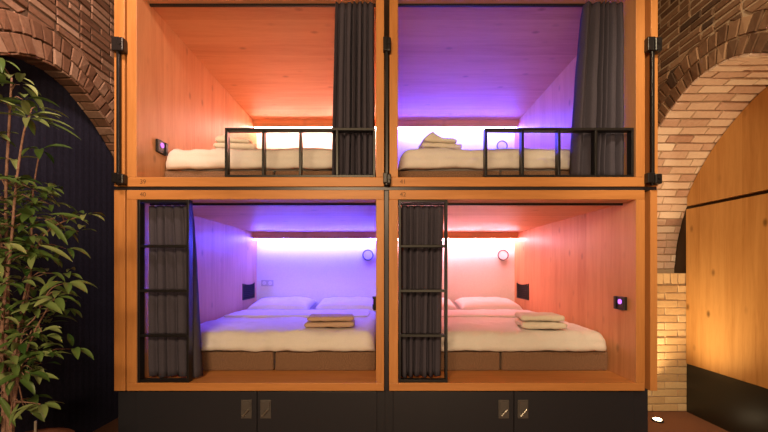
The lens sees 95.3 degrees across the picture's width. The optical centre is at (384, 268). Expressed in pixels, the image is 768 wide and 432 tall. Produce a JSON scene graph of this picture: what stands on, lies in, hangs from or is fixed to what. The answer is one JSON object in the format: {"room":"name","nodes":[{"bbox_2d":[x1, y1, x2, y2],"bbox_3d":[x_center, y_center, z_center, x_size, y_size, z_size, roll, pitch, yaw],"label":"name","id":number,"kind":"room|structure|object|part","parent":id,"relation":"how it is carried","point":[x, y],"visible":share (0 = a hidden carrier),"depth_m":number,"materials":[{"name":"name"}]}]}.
{"room":"dormitory","nodes":[
{"label":"dormitory","id":0,"kind":"room"},
{"bbox_2d":[0,0,113,157],"bbox_3d":[-2.520,-0.800,1.650,0.160,4.500,7.300,0,0,0],"label":"wall","id":1,"kind":"structure","parent":0,"point":[68,40],"depth_m":2.76,"materials":[{"name":"red brick"}]},
{"bbox_2d":[0,56,117,431],"bbox_3d":[-2.637,-0.125,2.650,0.066,3.150,3.100,0,0,0],"label":"wall","id":2,"kind":"structure","parent":0,"point":[85,385],"depth_m":2.92,"materials":[{"name":"black paint"}]},
{"bbox_2d":[384,69,386,186],"bbox_3d":[0.000,-0.800,5.450,7.200,4.500,0.200,0,0,0],"label":"wall","id":3,"kind":"structure","parent":0,"point":[384,69],"depth_m":5.35,"materials":[{"name":"brown paint"}]},
{"bbox_2d":[384,0,388,68],"bbox_3d":[0.000,-3.150,1.775,7.200,0.200,7.550,0,0,0],"label":"ceiling","id":4,"kind":"structure","parent":0,"point":[386,2],"depth_m":4.30,"materials":[{"name":"brown paint"}]},
{"bbox_2d":[93,411,728,431],"bbox_3d":[0.000,1.525,1.775,7.200,0.150,7.550,0,0,0],"label":"floor","id":5,"kind":"structure","parent":0,"point":[674,421],"depth_m":3.26,"materials":[{"name":"brown wood"}]},
{"bbox_2d":[26,428,74,431],"bbox_3d":[-2.100,1.235,2.000,0.500,0.430,0.500,0,0,0],"label":"pot","id":6,"kind":"object","parent":5,"relation":"on","point":[46,429],"depth_m":2.22,"materials":[{"name":"ceramic"}]},
{"bbox_2d":[0,58,105,431],"bbox_3d":[-2.125,0.144,2.006,0.958,2.611,0.585,0,0,0],"label":"plant","id":7,"kind":"object","parent":5,"relation":"on","point":[9,380],"visible":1,"depth_m":1.98,"materials":[{"name":"green plant"}]},
{"bbox_3d":[-2.177,-0.011,2.014,0.040,2.184,0.045,0,0,36],"label":"stem","id":8,"kind":"part","parent":7,"relation":"part of","materials":[{"name":"green plant"}]},
{"bbox_3d":[-2.236,0.143,2.064,0.241,1.875,0.047,0,0,27],"label":"stem","id":9,"kind":"part","parent":7,"relation":"part of","materials":[{"name":"green plant"}]},
{"bbox_3d":[-2.071,0.114,1.975,0.184,1.934,0.069,0,0,0],"label":"stem","id":10,"kind":"part","parent":7,"relation":"part of","materials":[{"name":"green plant"}]},
{"bbox_3d":[-2.023,0.776,1.957,0.287,0.609,0.037,0,0,13],"label":"stem","id":11,"kind":"part","parent":7,"relation":"part of","materials":[{"name":"green plant"}]},
{"bbox_3d":[-2.014,0.901,1.937,0.273,0.359,0.046,0,0,20],"label":"stem","id":12,"kind":"part","parent":7,"relation":"part of","materials":[{"name":"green plant"}]},
{"bbox_3d":[-2.116,0.186,2.052,0.141,1.790,0.045,0,0,-40],"label":"stem","id":13,"kind":"part","parent":7,"relation":"part of","materials":[{"name":"green plant"}]},
{"bbox_3d":[-2.009,0.623,1.984,0.284,0.917,0.022,0,0,5],"label":"stem","id":14,"kind":"part","parent":7,"relation":"part of","materials":[{"name":"green plant"}]},
{"bbox_3d":[-1.979,0.579,2.000,0.314,1.002,0.010,0,0,0],"label":"stem","id":15,"kind":"part","parent":7,"relation":"part of","materials":[{"name":"green plant"}]},
{"bbox_3d":[-1.965,0.382,2.044,0.422,1.397,0.049,0,0,-7],"label":"stem","id":16,"kind":"part","parent":7,"relation":"part of","materials":[{"name":"green plant"}]},
{"bbox_2d":[118,390,384,431],"bbox_3d":[-1.007,1.178,3.796,2.013,0.544,2.408,0,0,0],"label":"locker","id":17,"kind":"object","parent":5,"relation":"on","point":[138,411],"visible":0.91,"depth_m":2.62,"materials":[{"name":"black laminate"}]},
{"bbox_2d":[114,190,126,390],"bbox_3d":[-1.972,0.160,3.800,0.082,1.493,2.400,0,0,0],"label":"board","id":18,"kind":"object","parent":17,"relation":"on","point":[120,196],"visible":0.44,"depth_m":2.60,"materials":[{"name":"brown wood"}]},
{"bbox_3d":[-1.411,1.154,2.630,0.900,0.472,0.019,0,0,0],"label":"door","id":19,"kind":"part","parent":17,"relation":"part of","materials":[{"name":"black laminate"}]},
{"bbox_2d":[127,190,383,390],"bbox_3d":[-0.964,0.160,3.834,1.913,1.493,2.471,0,0,0],"label":"pod","id":20,"kind":"object","parent":17,"relation":"on","point":[312,244],"visible":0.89,"depth_m":3.48,"materials":[{"name":"brown wood"}]},
{"bbox_2d":[138,200,192,382],"bbox_3d":[-1.651,0.165,2.631,0.383,1.362,0.054,0,0,0],"label":"ladder","id":21,"kind":"object","parent":20,"relation":"on","point":[141,203],"visible":1,"depth_m":2.61,"materials":[{"name":"black metal"}]},
{"bbox_3d":[-1.833,0.165,2.631,0.018,1.362,0.054,0,0,0],"label":"post","id":22,"kind":"part","parent":21,"relation":"part of","materials":[{"name":"black metal"}]},
{"bbox_3d":[-1.469,0.165,2.631,0.018,1.362,0.054,0,0,0],"label":"post","id":23,"kind":"part","parent":21,"relation":"part of","materials":[{"name":"black metal"}]},
{"bbox_2d":[148,205,202,377],"bbox_3d":[-1.630,0.167,2.712,0.413,1.331,0.086,0,0,0],"label":"curtain","id":24,"kind":"object","parent":20,"relation":"hanging from","point":[167,311],"visible":0.86,"depth_m":2.69,"materials":[{"name":"grey fabric"}]},
{"bbox_3d":[-1.883,0.165,3.820,0.074,1.363,2.440,0,0,0],"label":"panel","id":25,"kind":"part","parent":20,"relation":"part of","materials":[{"name":"brown wood"}]},
{"bbox_2d":[242,282,254,299],"bbox_3d":[-1.836,0.297,4.730,0.019,0.215,0.400,0,0,0],"label":"pocket","id":26,"kind":"object","parent":20,"relation":"attached to","point":[248,291],"visible":1,"depth_m":4.70,"materials":[{"name":"black fabric"}]},
{"bbox_3d":[-0.964,0.877,3.820,1.913,0.059,2.440,0,0,0],"label":"floor panel","id":27,"kind":"part","parent":20,"relation":"part of","materials":[{"name":"brown wood"}]},
{"bbox_3d":[-0.964,-0.552,3.820,1.913,0.071,2.440,0,0,0],"label":"ceiling panel","id":28,"kind":"part","parent":20,"relation":"part of","materials":[{"name":"brown wood"}]},
{"bbox_2d":[261,280,273,285],"bbox_3d":[-1.692,0.202,5.034,0.176,0.090,0.012,0,0,0],"label":"wall socket","id":29,"kind":"object","parent":20,"relation":"attached to","point":[263,282],"visible":1,"depth_m":5.03,"materials":[{"name":"grey plastic"}]},
{"bbox_2d":[202,342,375,369],"bbox_3d":[-0.956,0.714,3.918,1.755,0.264,2.023,0,0,0],"label":"bed","id":30,"kind":"object","parent":20,"relation":"on","point":[214,359],"visible":0.19,"depth_m":2.91,"materials":[{"name":"brown fabric"}]},
{"bbox_2d":[246,296,315,309],"bbox_3d":[-1.360,0.477,4.660,0.800,0.201,0.495,0,0,0],"label":"pillow","id":31,"kind":"object","parent":30,"relation":"on","point":[272,303],"visible":0.79,"depth_m":4.47,"materials":[{"name":"white fabric"}]},
{"bbox_2d":[200,309,375,351],"bbox_3d":[-0.956,0.586,3.616,1.743,0.203,1.528,0,0,0],"label":"duvet","id":32,"kind":"object","parent":30,"relation":"on","point":[243,330],"visible":0.8,"depth_m":2.92,"materials":[{"name":"white fabric"}]},
{"bbox_2d":[304,320,354,327],"bbox_3d":[-0.488,0.485,3.150,0.436,0.052,0.267,0,0,-3],"label":"towel","id":33,"kind":"object","parent":32,"relation":"on","point":[337,324],"visible":0.73,"depth_m":3.03,"materials":[{"name":"beige fabric"}]},
{"bbox_2d":[307,314,353,321],"bbox_3d":[-0.485,0.434,3.154,0.408,0.047,0.247,0,0,-6],"label":"towel","id":34,"kind":"object","parent":33,"relation":"on","point":[313,317],"visible":1,"depth_m":3.05,"materials":[{"name":"beige fabric"}]},
{"bbox_2d":[315,297,375,311],"bbox_3d":[-0.500,0.478,4.660,0.800,0.200,0.495,0,0,0],"label":"pillow","id":35,"kind":"object","parent":30,"relation":"on","point":[333,303],"visible":0.66,"depth_m":4.46,"materials":[{"name":"white fabric"}]},
{"bbox_2d":[253,232,375,239],"bbox_3d":[-0.956,-0.462,4.915,1.779,0.108,0.039,0,0,0],"label":"light","id":36,"kind":"object","parent":20,"relation":"attached to","point":[256,235],"depth_m":4.89,"materials":[{"name":"white plastic"}]},
{"bbox_3d":[-0.964,0.160,5.055,1.913,1.493,0.030,0,0,0],"label":"panel","id":37,"kind":"part","parent":20,"relation":"part of","materials":[{"name":"white paint"}]},
{"bbox_2d":[362,249,373,260],"bbox_3d":[-0.244,-0.201,5.021,0.162,0.162,0.036,0,0,0],"label":"reading lamp","id":38,"kind":"object","parent":20,"relation":"attached to","point":[367,254],"visible":1,"depth_m":5.01,"materials":[{"name":"white plastic"}]},
{"bbox_2d":[372,296,375,309],"bbox_3d":[-0.084,0.271,2.790,0.034,0.104,0.116,0,0,0],"label":"control panel","id":39,"kind":"object","parent":20,"relation":"attached to","point":[373,297],"visible":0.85,"depth_m":2.73,"materials":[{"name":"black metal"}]},
{"bbox_3d":[-0.037,0.165,3.820,0.059,1.363,2.440,0,0,0],"label":"panel","id":40,"kind":"part","parent":20,"relation":"part of","materials":[{"name":"brown wood"}]},
{"bbox_2d":[115,187,656,191],"bbox_3d":[0.007,-0.600,3.806,4.041,0.026,2.388,0,0,0],"label":"steel beam","id":41,"kind":"structure","parent":20,"relation":"on","point":[116,188],"depth_m":2.61,"materials":[{"name":"metal"}]},
{"bbox_2d":[114,0,127,186],"bbox_3d":[-1.974,-1.380,3.800,0.078,1.533,2.400,0,0,0],"label":"board","id":42,"kind":"object","parent":41,"relation":"on","point":[120,6],"visible":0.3,"depth_m":2.60,"materials":[{"name":"brown wood"}]},
{"bbox_2d":[111,37,126,185],"bbox_3d":[-1.955,-1.159,2.570,0.094,1.085,0.059,0,0,0],"label":"pole","id":43,"kind":"object","parent":42,"relation":"attached to","point":[118,44],"visible":1,"depth_m":2.57,"materials":[{"name":"black metal"}]},
{"bbox_2d":[127,0,383,186],"bbox_3d":[-0.962,-1.380,3.834,1.909,1.534,2.471,0,0,0],"label":"pod","id":44,"kind":"object","parent":41,"relation":"on","point":[197,70],"visible":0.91,"depth_m":3.05,"materials":[{"name":"brown wood"}]},
{"bbox_2d":[156,139,167,155],"bbox_3d":[-1.829,-0.996,2.870,0.034,0.104,0.116,0,0,0],"label":"control panel","id":45,"kind":"object","parent":44,"relation":"attached to","point":[161,147],"visible":0.98,"depth_m":2.85,"materials":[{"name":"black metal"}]},
{"bbox_3d":[-1.881,-1.382,3.820,0.071,1.397,2.440,0,0,0],"label":"panel","id":46,"kind":"part","parent":44,"relation":"part of","materials":[{"name":"brown wood"}]},
{"bbox_3d":[-0.962,-0.648,3.820,1.909,0.071,2.440,0,0,0],"label":"floor panel","id":47,"kind":"part","parent":44,"relation":"part of","materials":[{"name":"brown wood"}]},
{"bbox_3d":[-0.962,-2.113,3.820,1.909,0.067,2.440,0,0,0],"label":"ceiling panel","id":48,"kind":"part","parent":44,"relation":"part of","materials":[{"name":"brown wood"}]},
{"bbox_2d":[165,169,375,176],"bbox_3d":[-0.956,-0.816,3.918,1.755,0.264,2.023,0,0,0],"label":"bed","id":49,"kind":"object","parent":44,"relation":"on","point":[217,172],"visible":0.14,"depth_m":2.91,"materials":[{"name":"brown fabric"}]},
{"bbox_2d":[166,148,331,170],"bbox_3d":[-0.956,-0.935,3.616,1.743,0.220,1.528,0,0,0],"label":"duvet","id":50,"kind":"object","parent":49,"relation":"on","point":[315,159],"visible":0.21,"depth_m":2.88,"materials":[{"name":"white fabric"}]},
{"bbox_2d":[213,143,257,149],"bbox_3d":[-1.316,-1.069,3.151,0.364,0.053,0.277,0,0,-6],"label":"towel","id":51,"kind":"object","parent":50,"relation":"on","point":[244,146],"visible":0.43,"depth_m":3.02,"materials":[{"name":"beige fabric"}]},
{"bbox_2d":[215,134,251,143],"bbox_3d":[-1.335,-1.135,3.151,0.296,0.077,0.255,0,0,-7],"label":"towel","id":52,"kind":"object","parent":51,"relation":"on","point":[220,139],"visible":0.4,"depth_m":3.03,"materials":[{"name":"beige fabric"}]},
{"bbox_3d":[-0.956,-0.884,3.949,1.593,0.129,1.963,0,0,0],"label":"mattress","id":53,"kind":"part","parent":49,"relation":"part of","materials":[{"name":"brown fabric"}]},
{"bbox_2d":[225,128,375,176],"bbox_3d":[-0.633,-0.868,2.632,1.122,0.369,0.052,0,0,0],"label":"guard rail","id":54,"kind":"object","parent":44,"relation":"attached to","point":[228,131],"visible":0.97,"depth_m":2.61,"materials":[{"name":"black metal"}]},
{"bbox_3d":[-1.185,-0.867,2.632,0.018,0.331,0.052,0,0,0],"label":"post","id":55,"kind":"part","parent":54,"relation":"part of","materials":[{"name":"black metal"}]},
{"bbox_3d":[-0.909,-0.867,2.632,0.018,0.331,0.052,0,0,0],"label":"post","id":56,"kind":"part","parent":54,"relation":"part of","materials":[{"name":"black metal"}]},
{"bbox_3d":[-0.633,-0.867,2.632,0.018,0.331,0.052,0,0,0],"label":"post","id":57,"kind":"part","parent":54,"relation":"part of","materials":[{"name":"black metal"}]},
{"bbox_3d":[-0.357,-0.867,2.632,0.018,0.331,0.052,0,0,0],"label":"post","id":58,"kind":"part","parent":54,"relation":"part of","materials":[{"name":"black metal"}]},
{"bbox_3d":[-0.081,-0.867,2.632,0.018,0.331,0.052,0,0,0],"label":"post","id":59,"kind":"part","parent":54,"relation":"part of","materials":[{"name":"black metal"}]},
{"bbox_2d":[253,120,375,128],"bbox_3d":[-0.956,-2.026,4.915,1.779,0.108,0.039,0,0,0],"label":"light","id":60,"kind":"object","parent":44,"relation":"attached to","point":[256,123],"depth_m":4.89,"materials":[{"name":"white wood"}]},
{"bbox_3d":[-0.962,-1.380,5.055,1.909,1.534,0.030,0,0,0],"label":"panel","id":61,"kind":"part","parent":44,"relation":"part of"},
{"bbox_2d":[332,1,374,174],"bbox_3d":[-0.247,-1.378,2.714,0.334,1.360,0.101,0,0,0],"label":"curtain","id":62,"kind":"object","parent":44,"relation":"hanging from","point":[353,80],"visible":0.94,"depth_m":2.69,"materials":[{"name":"grey fabric"}]},
{"bbox_3d":[-0.037,-1.382,3.820,0.059,1.397,2.440,0,0,0],"label":"panel","id":63,"kind":"part","parent":44,"relation":"part of","materials":[{"name":"brown wood"}]},
{"bbox_2d":[383,37,390,185],"bbox_3d":[0.016,-1.159,2.570,0.058,1.085,0.059,0,0,0],"label":"pole","id":64,"kind":"object","parent":44,"relation":"attached to","point":[386,40],"visible":1,"depth_m":2.57,"materials":[{"name":"black metal"}]},
{"bbox_2d":[387,0,644,186],"bbox_3d":[0.982,-1.380,3.834,1.898,1.534,2.471,0,0,0],"label":"pod","id":65,"kind":"object","parent":41,"relation":"on","point":[458,69],"visible":0.62,"depth_m":3.26,"materials":[{"name":"brown wood"}]},
{"bbox_3d":[0.065,-1.382,3.820,0.063,1.397,2.440,0,0,0],"label":"panel","id":66,"kind":"part","parent":65,"relation":"part of","materials":[{"name":"brown wood"}]},
{"bbox_3d":[0.982,-1.380,5.055,1.898,1.534,0.030,0,0,0],"label":"panel","id":67,"kind":"part","parent":65,"relation":"part of","materials":[{"name":"white paint"}]},
{"bbox_2d":[398,120,517,128],"bbox_3d":[0.981,-2.026,4.915,1.768,0.108,0.039,0,0,0],"label":"light","id":68,"kind":"object","parent":65,"relation":"attached to","point":[402,124],"depth_m":4.89,"materials":[{"name":"white wood"}]},
{"bbox_2d":[398,169,568,176],"bbox_3d":[0.981,-0.816,3.918,1.744,0.264,2.023,0,0,0],"label":"bed","id":69,"kind":"object","parent":65,"relation":"on","point":[442,172],"visible":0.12,"depth_m":2.91,"materials":[{"name":"brown fabric"}]},
{"bbox_3d":[0.981,-0.884,3.949,1.582,0.129,1.963,0,0,0],"label":"mattress","id":70,"kind":"part","parent":69,"relation":"part of","materials":[{"name":"brown fabric"}]},
{"bbox_2d":[398,148,569,171],"bbox_3d":[0.981,-0.936,3.614,1.732,0.225,1.532,0,0,0],"label":"duvet","id":71,"kind":"object","parent":69,"relation":"on","point":[417,158],"visible":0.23,"depth_m":2.88,"materials":[{"name":"white fabric"}]},
{"bbox_2d":[419,142,461,148],"bbox_3d":[0.479,-1.069,3.149,0.366,0.053,0.276,0,0,-9],"label":"towel","id":72,"kind":"object","parent":71,"relation":"on","point":[425,144],"visible":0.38,"depth_m":3.02,"materials":[{"name":"beige fabric"}]},
{"bbox_2d":[418,132,456,147],"bbox_3d":[0.469,-1.146,3.150,0.305,0.101,0.255,0,0,-7],"label":"towel","id":73,"kind":"object","parent":72,"relation":"on","point":[432,137],"visible":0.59,"depth_m":3.03,"materials":[{"name":"beige fabric"}]},
{"bbox_2d":[497,140,507,148],"bbox_3d":[1.678,-1.764,5.021,0.162,0.162,0.036,0,0,0],"label":"reading lamp","id":74,"kind":"object","parent":65,"relation":"attached to","point":[501,144],"visible":0.71,"depth_m":5.01,"materials":[{"name":"white plastic"}]},
{"bbox_3d":[0.982,-2.113,3.820,1.898,0.067,2.440,0,0,0],"label":"ceiling panel","id":75,"kind":"part","parent":65,"relation":"part of","materials":[{"name":"brown wood"}]},
{"bbox_3d":[0.982,-0.648,3.820,1.898,0.071,2.440,0,0,0],"label":"floor panel","id":76,"kind":"part","parent":65,"relation":"part of","materials":[{"name":"brown wood"}]},
{"bbox_2d":[483,128,633,176],"bbox_3d":[1.300,-0.868,2.632,1.109,0.369,0.052,0,0,0],"label":"guard rail","id":77,"kind":"object","parent":65,"relation":"attached to","point":[630,131],"visible":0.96,"depth_m":2.61,"materials":[{"name":"black metal"}]},
{"bbox_3d":[0.754,-0.867,2.632,0.018,0.331,0.052,0,0,0],"label":"post","id":78,"kind":"part","parent":77,"relation":"part of","materials":[{"name":"black metal"}]},
{"bbox_3d":[1.027,-0.867,2.632,0.018,0.331,0.052,0,0,0],"label":"post","id":79,"kind":"part","parent":77,"relation":"part of","materials":[{"name":"black metal"}]},
{"bbox_3d":[1.300,-0.867,2.632,0.018,0.331,0.052,0,0,0],"label":"post","id":80,"kind":"part","parent":77,"relation":"part of","materials":[{"name":"black metal"}]},
{"bbox_3d":[1.572,-0.867,2.632,0.018,0.331,0.052,0,0,0],"label":"post","id":81,"kind":"part","parent":77,"relation":"part of","materials":[{"name":"black metal"}]},
{"bbox_3d":[1.845,-0.867,2.632,0.018,0.331,0.052,0,0,0],"label":"post","id":82,"kind":"part","parent":77,"relation":"part of","materials":[{"name":"black metal"}]},
{"bbox_3d":[1.898,-1.382,3.820,0.067,1.397,2.440,0,0,0],"label":"panel","id":83,"kind":"part","parent":65,"relation":"part of","materials":[{"name":"brown wood"}]},
{"bbox_2d":[569,1,623,174],"bbox_3d":[1.654,-1.378,2.713,0.412,1.360,0.099,0,0,0],"label":"curtain","id":84,"kind":"object","parent":65,"relation":"hanging from","point":[598,102],"visible":0.92,"depth_m":2.69,"materials":[{"name":"grey fabric"}]},
{"bbox_2d":[644,0,657,186],"bbox_3d":[2.002,-1.380,3.800,0.052,1.533,2.400,0,0,0],"label":"board","id":85,"kind":"object","parent":41,"relation":"on","point":[651,6],"visible":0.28,"depth_m":2.62,"materials":[{"name":"brown wood"}]},
{"bbox_2d":[644,37,661,185],"bbox_3d":[1.972,-1.159,2.570,0.097,1.085,0.059,0,0,0],"label":"pole","id":86,"kind":"object","parent":85,"relation":"attached to","point":[652,45],"visible":1,"depth_m":2.57,"materials":[{"name":"black metal"}]},
{"bbox_3d":[-0.509,1.154,2.630,0.893,0.472,0.019,0,0,0],"label":"door","id":87,"kind":"part","parent":17,"relation":"part of","materials":[{"name":"black laminate"}]},
{"bbox_2d":[385,389,647,431],"bbox_3d":[0.992,1.178,3.796,1.983,0.544,2.408,0,0,0],"label":"locker","id":88,"kind":"object","parent":5,"relation":"on","point":[405,411],"visible":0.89,"depth_m":2.62,"materials":[{"name":"black laminate"}]},
{"bbox_3d":[0.513,1.154,2.630,0.900,0.472,0.019,0,0,0],"label":"door","id":89,"kind":"part","parent":88,"relation":"part of","materials":[{"name":"black laminate"}]},
{"bbox_2d":[384,190,644,390],"bbox_3d":[0.964,0.160,3.834,1.936,1.493,2.471,0,0,0],"label":"pod","id":90,"kind":"object","parent":88,"relation":"on","point":[575,251],"depth_m":2.91,"materials":[{"name":"brown wood"}]},
{"bbox_3d":[0.011,0.160,2.640,0.032,1.493,0.040,0,0,0],"label":"divider strip","id":91,"kind":"part","parent":90,"relation":"part of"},
{"bbox_3d":[0.063,0.165,3.820,0.067,1.363,2.440,0,0,0],"label":"panel","id":92,"kind":"part","parent":90,"relation":"part of","materials":[{"name":"brown wood"}]},
{"bbox_2d":[401,205,443,377],"bbox_3d":[0.287,0.166,2.711,0.338,1.330,0.089,0,0,0],"label":"curtain","id":93,"kind":"object","parent":90,"relation":"hanging from","point":[421,268],"visible":0.95,"depth_m":2.69,"materials":[{"name":"grey fabric"}]},
{"bbox_2d":[398,200,447,382],"bbox_3d":[0.284,0.165,2.631,0.366,1.362,0.054,0,0,0],"label":"ladder","id":94,"kind":"object","parent":90,"relation":"on","point":[445,246],"visible":1,"depth_m":2.61,"materials":[{"name":"black metal"}]},
{"bbox_3d":[0.110,0.165,2.631,0.018,1.362,0.054,0,0,0],"label":"post","id":95,"kind":"part","parent":94,"relation":"part of","materials":[{"name":"black metal"}]},
{"bbox_3d":[0.458,0.165,2.631,0.018,1.362,0.054,0,0,0],"label":"post","id":96,"kind":"part","parent":94,"relation":"part of","materials":[{"name":"black metal"}]},
{"bbox_3d":[0.981,0.160,5.055,1.902,1.493,0.030,0,0,0],"label":"panel","id":97,"kind":"part","parent":90,"relation":"part of","materials":[{"name":"white paint"}]},
{"bbox_2d":[443,232,517,239],"bbox_3d":[0.981,-0.462,4.915,1.768,0.108,0.039,0,0,0],"label":"light","id":98,"kind":"object","parent":90,"relation":"attached to","point":[451,235],"depth_m":4.89,"materials":[{"name":"white plastic"}]},
{"bbox_2d":[498,249,508,260],"bbox_3d":[1.692,-0.201,5.021,0.162,0.162,0.036,0,0,0],"label":"reading lamp","id":99,"kind":"object","parent":90,"relation":"attached to","point":[503,254],"visible":1,"depth_m":5.01,"materials":[{"name":"white plastic"}]},
{"bbox_3d":[0.981,0.877,3.820,1.902,0.059,2.440,0,0,0],"label":"floor panel","id":100,"kind":"part","parent":90,"relation":"part of","materials":[{"name":"brown wood"}]},
{"bbox_3d":[0.981,-0.552,3.820,1.902,0.071,2.440,0,0,0],"label":"ceiling panel","id":101,"kind":"part","parent":90,"relation":"part of","materials":[{"name":"brown wood"}]},
{"bbox_2d":[517,283,528,299],"bbox_3d":[1.855,0.297,4.730,0.019,0.215,0.400,0,0,0],"label":"pocket","id":102,"kind":"object","parent":90,"relation":"attached to","point":[522,290],"visible":1,"depth_m":4.67,"materials":[{"name":"black metal"}]},
{"bbox_2d":[441,350,606,369],"bbox_3d":[0.981,0.714,3.918,1.744,0.264,2.023,0,0,0],"label":"bed","id":103,"kind":"object","parent":90,"relation":"on","point":[464,359],"visible":0.19,"depth_m":2.91,"materials":[{"name":"brown fabric"}]},
{"bbox_2d":[442,298,456,309],"bbox_3d":[0.530,0.479,4.660,0.800,0.196,0.495,0,0,0],"label":"pillow","id":104,"kind":"object","parent":103,"relation":"on","point":[451,306],"visible":0.15,"depth_m":4.44,"materials":[{"name":"white fabric"}]},
{"bbox_2d":[453,297,522,309],"bbox_3d":[1.360,0.478,4.660,0.800,0.200,0.495,0,0,0],"label":"pillow","id":105,"kind":"object","parent":103,"relation":"on","point":[467,303],"visible":0.7,"depth_m":4.47,"materials":[{"name":"white fabric"}]},
{"bbox_2d":[441,309,606,351],"bbox_3d":[0.981,0.586,3.614,1.732,0.201,1.533,0,0,0],"label":"duvet","id":106,"kind":"object","parent":103,"relation":"on","point":[497,330],"visible":0.55,"depth_m":2.90,"materials":[{"name":"white fabric"}]},
{"bbox_2d":[515,318,566,328],"bbox_3d":[1.355,0.479,3.070,0.374,0.062,0.279,0,0,6],"label":"towel","id":107,"kind":"object","parent":106,"relation":"on","point":[530,324],"visible":0.87,"depth_m":2.95,"materials":[{"name":"beige fabric"}]},
{"bbox_2d":[515,312,564,321],"bbox_3d":[1.348,0.417,3.076,0.360,0.058,0.264,0,0,7],"label":"towel","id":108,"kind":"object","parent":107,"relation":"on","point":[524,316],"visible":1,"depth_m":2.97,"materials":[{"name":"beige fabric"}]},
{"bbox_3d":[1.898,0.165,3.820,0.067,1.363,2.440,0,0,0],"label":"panel","id":109,"kind":"part","parent":90,"relation":"part of","materials":[{"name":"brown wood"}]},
{"bbox_2d":[613,296,626,309],"bbox_3d":[1.847,0.267,2.750,0.034,0.104,0.116,0,0,0],"label":"control panel","id":110,"kind":"object","parent":90,"relation":"attached to","point":[619,302],"visible":1,"depth_m":2.74,"materials":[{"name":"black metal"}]},
{"bbox_3d":[1.415,1.154,2.630,0.893,0.472,0.019,0,0,0],"label":"door","id":111,"kind":"part","parent":88,"relation":"part of","materials":[{"name":"black laminate"}]},
{"bbox_2d":[644,190,656,390],"bbox_3d":[1.998,0.160,3.800,0.052,1.493,2.400,0,0,0],"label":"board","id":112,"kind":"object","parent":88,"relation":"on","point":[650,199],"visible":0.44,"depth_m":2.60,"materials":[{"name":"brown wood"}]},
{"bbox_2d":[651,417,663,422],"bbox_3d":[2.600,1.440,3.340,0.100,0.020,0.100,0,0,0],"label":"uplight","id":113,"kind":"object","parent":5,"relation":"on","point":[654,419],"visible":1,"depth_m":3.32,"materials":[{"name":"metal"}]},
{"bbox_2d":[657,0,767,272],"bbox_3d":[2.777,-0.800,1.650,0.675,4.500,7.300,0,0,0],"label":"wall","id":114,"kind":"structure","parent":0,"point":[713,57],"depth_m":2.93,"materials":[{"name":"brown brick"}]},
{"bbox_2d":[648,273,686,410],"bbox_3d":[2.788,0.746,3.663,0.655,1.407,0.215,0,0,0],"label":"pillar","id":115,"kind":"structure","parent":114,"relation":"attached to","point":[671,393],"depth_m":3.56,"materials":[{"name":"yellow brick"}]},
{"bbox_2d":[674,191,767,272],"bbox_3d":[3.166,-0.100,2.650,0.099,3.100,2.900,0,0,0],"label":"wall","id":116,"kind":"structure","parent":0,"point":[680,259],"depth_m":3.65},
{"bbox_2d":[686,193,767,388],"bbox_3d":[3.087,0.176,2.604,0.053,1.565,1.908,0,0,0],"label":"panel","id":117,"kind":"object","parent":116,"relation":"attached to","point":[727,242],"depth_m":3.12,"materials":[{"name":"brown wood"}]},
{"bbox_2d":[687,87,767,205],"bbox_3d":[3.087,-1.064,2.600,0.053,0.852,1.890,0,0,0],"label":"panel","id":118,"kind":"object","parent":116,"relation":"attached to","point":[737,165],"depth_m":3.02,"materials":[{"name":"brown wood"}]},
{"bbox_2d":[687,364,767,431],"bbox_3d":[3.090,1.206,2.604,0.047,0.487,1.908,0,0,0],"label":"baseboard","id":119,"kind":"structure","parent":116,"relation":"attached to","point":[731,404],"depth_m":3.14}
]}

